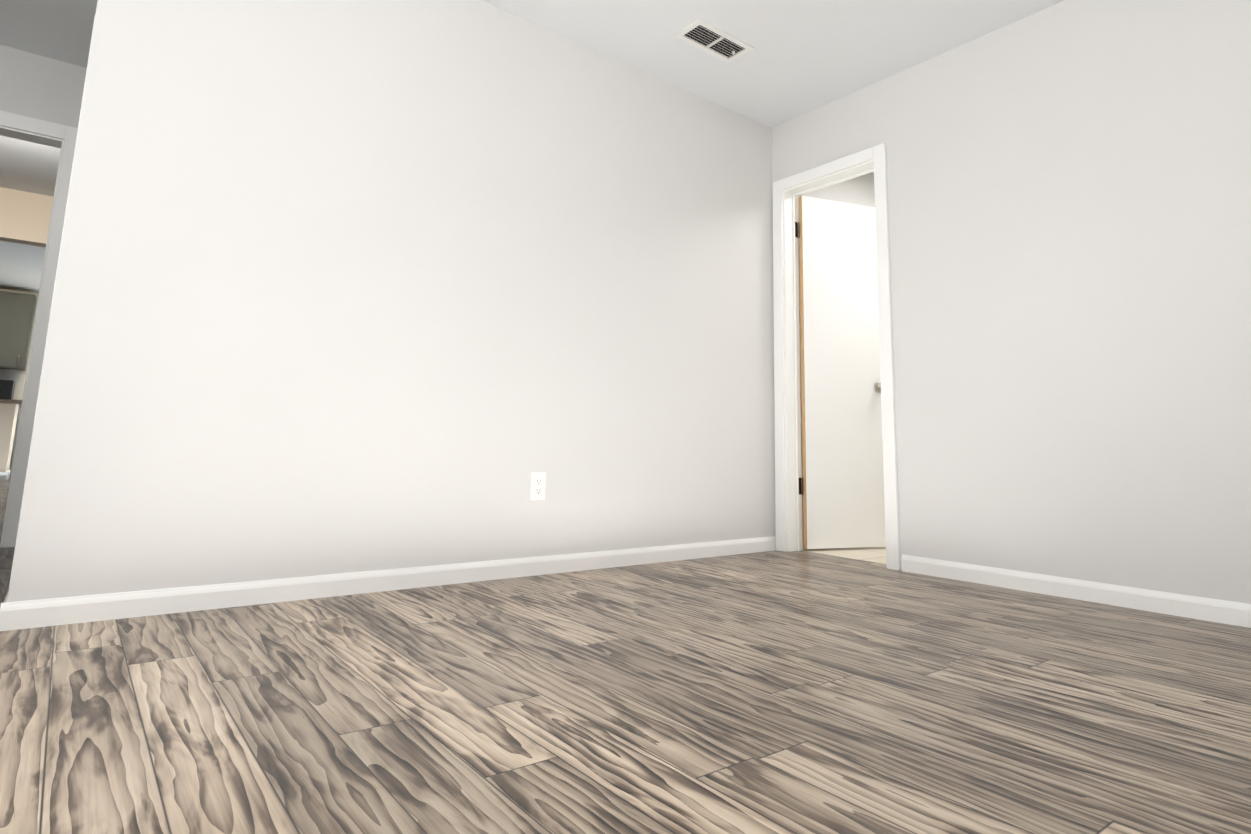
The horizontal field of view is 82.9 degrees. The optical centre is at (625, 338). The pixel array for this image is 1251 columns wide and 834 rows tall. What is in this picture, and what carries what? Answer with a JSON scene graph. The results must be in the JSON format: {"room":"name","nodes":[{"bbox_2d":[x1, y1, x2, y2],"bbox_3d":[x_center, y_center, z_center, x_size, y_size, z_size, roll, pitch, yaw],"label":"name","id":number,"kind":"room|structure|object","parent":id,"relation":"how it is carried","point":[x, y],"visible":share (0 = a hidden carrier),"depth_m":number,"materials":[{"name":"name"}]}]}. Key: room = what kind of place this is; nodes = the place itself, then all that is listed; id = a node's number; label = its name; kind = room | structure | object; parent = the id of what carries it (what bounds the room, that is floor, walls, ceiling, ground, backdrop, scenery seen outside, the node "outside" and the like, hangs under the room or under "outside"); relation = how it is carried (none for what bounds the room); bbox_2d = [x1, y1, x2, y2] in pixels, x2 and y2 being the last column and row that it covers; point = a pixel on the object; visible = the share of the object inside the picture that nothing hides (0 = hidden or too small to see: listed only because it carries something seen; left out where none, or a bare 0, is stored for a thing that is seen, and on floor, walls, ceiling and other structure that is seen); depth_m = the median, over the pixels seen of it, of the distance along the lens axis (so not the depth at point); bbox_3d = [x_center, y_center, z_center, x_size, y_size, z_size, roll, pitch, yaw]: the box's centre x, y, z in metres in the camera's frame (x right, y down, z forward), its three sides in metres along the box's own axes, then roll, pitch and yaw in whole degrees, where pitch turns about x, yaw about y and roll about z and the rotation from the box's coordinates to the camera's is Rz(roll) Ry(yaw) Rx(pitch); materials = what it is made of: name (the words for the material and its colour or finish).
{"room":"empty bedroom","nodes":[
{"label":"empty bedroom","id":0,"kind":"room"},
{"bbox_2d":[0,289,38,468],"bbox_3d":[-7.598,0.667,9.965,10.000,2.440,0.120,8,-11,-37],"label":"wall","id":1,"kind":"structure","parent":0,"point":[18,377],"depth_m":9.48,"materials":[{"name":"paint"}]},
{"bbox_2d":[0,291,35,370],"bbox_3d":[-8.162,-0.098,9.326,0.515,0.990,0.348,8,-11,-37],"label":"upper cabinet","id":2,"kind":"object","parent":1,"relation":"attached to","point":[17,310],"visible":1,"depth_m":9.25,"materials":[{"name":"grey wood"}]},
{"bbox_2d":[0,187,52,246],"bbox_3d":[-4.369,-0.899,6.045,9.760,0.395,0.150,8,-11,-37],"label":"wall","id":3,"kind":"structure","parent":0,"point":[24,217],"depth_m":5.64,"materials":[{"name":"beige paint"}]},
{"bbox_2d":[0,45,86,127],"bbox_3d":[-3.206,-0.253,3.360,1.130,2.440,0.120,8,-11,-37],"label":"wall","id":4,"kind":"structure","parent":0,"point":[32,85],"depth_m":3.60,"materials":[{"name":"paint"}]},
{"bbox_2d":[0,17,94,586],"bbox_3d":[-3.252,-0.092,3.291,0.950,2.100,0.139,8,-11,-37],"label":"door frame","id":5,"kind":"structure","parent":4,"relation":"attached to","point":[34,130],"depth_m":3.51,"materials":[{"name":"white wood"}]},
{"bbox_2d":[8,0,874,601],"bbox_3d":[0.368,-0.107,3.757,5.260,2.440,0.120,8,-11,-37],"label":"wall","id":6,"kind":"structure","parent":0,"point":[346,286],"depth_m":2.69,"materials":[{"name":"paint"}]},
{"bbox_2d":[0,536,775,630],"bbox_3d":[-0.440,0.938,2.895,3.203,0.073,0.012,8,-11,-37],"label":"baseboard","id":7,"kind":"structure","parent":6,"relation":"attached to","point":[18,615],"depth_m":2.43,"materials":[{"name":"white wood"}]},
{"bbox_2d":[530,472,545,500],"bbox_3d":[-0.369,0.626,2.995,0.072,0.116,0.010,8,-11,-37],"label":"outlet","id":8,"kind":"object","parent":6,"relation":"attached to","point":[537,484],"visible":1,"depth_m":2.99,"materials":[{"name":"white plastic"}]},
{"bbox_2d":[0,0,1063,292],"bbox_3d":[-3.436,-1.280,5.065,10.200,0.100,13.310,8,-11,-37],"label":"ceiling","id":9,"kind":"structure","parent":0,"point":[802,56],"depth_m":3.36,"materials":[{"name":"paint"}]},
{"bbox_2d":[674,18,753,62],"bbox_3d":[0.421,-1.396,3.348,0.360,0.016,0.170,8,-11,-37],"label":"ceiling vent","id":10,"kind":"object","parent":9,"relation":"in","point":[705,36],"visible":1,"depth_m":3.34,"materials":[{"name":"white metal"}]},
{"bbox_2d":[0,474,1250,833],"bbox_3d":[-3.574,1.219,4.616,10.000,0.100,13.310,8,-11,-37],"label":"floor","id":11,"kind":"structure","parent":0,"point":[784,692],"depth_m":1.44,"materials":[{"name":"wood"}]},
{"bbox_2d":[0,403,20,480],"bbox_3d":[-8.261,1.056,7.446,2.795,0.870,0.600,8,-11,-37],"label":"base cabinet","id":12,"kind":"object","parent":11,"relation":"on","point":[8,413],"depth_m":8.04,"materials":[{"name":"wood"}]},
{"bbox_2d":[0,399,21,405],"bbox_3d":[-8.246,0.605,7.506,2.890,0.040,0.720,8,-11,-37],"label":"countertop","id":13,"kind":"structure","parent":12,"relation":"on","point":[1,400],"depth_m":8.03,"materials":[{"name":"grey stone"}]},
{"bbox_2d":[0,380,15,399],"bbox_3d":[-8.184,0.679,9.074,0.520,0.295,0.430,8,-11,-37],"label":"microwave","id":14,"kind":"object","parent":13,"relation":"on","point":[7,387],"visible":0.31,"depth_m":9.05,"materials":[{"name":"black metal"}]},
{"bbox_2d":[802,547,885,563],"bbox_3d":[2.723,1.161,3.287,2.090,0.100,3.480,8,-11,-37],"label":"floor","id":15,"kind":"structure","parent":0,"point":[875,554],"depth_m":3.82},
{"bbox_2d":[772,0,1250,603],"bbox_3d":[1.889,-0.217,2.819,0.120,2.440,3.480,8,-11,-37],"label":"wall","id":16,"kind":"structure","parent":0,"point":[1070,220],"depth_m":2.83,"materials":[{"name":"paint"}]},
{"bbox_2d":[773,143,900,570],"bbox_3d":[1.116,0.088,3.756,0.139,2.089,0.728,8,-11,-37],"label":"door frame","id":17,"kind":"structure","parent":16,"relation":"attached to","point":[787,191],"depth_m":3.87,"materials":[{"name":"white wood"}]},
{"bbox_2d":[795,196,885,548],"bbox_3d":[1.270,0.173,4.074,0.599,2.000,0.255,8,-11,-37],"label":"bathroom door","id":18,"kind":"structure","parent":16,"relation":"in","point":[841,487],"depth_m":4.07,"materials":[{"name":"white wood"}]},
{"bbox_2d":[901,554,1250,627],"bbox_3d":[2.042,0.905,2.303,0.012,0.073,2.485,8,-11,-37],"label":"baseboard","id":19,"kind":"structure","parent":16,"relation":"attached to","point":[1214,610],"depth_m":2.67,"materials":[{"name":"white wood"}]}
]}

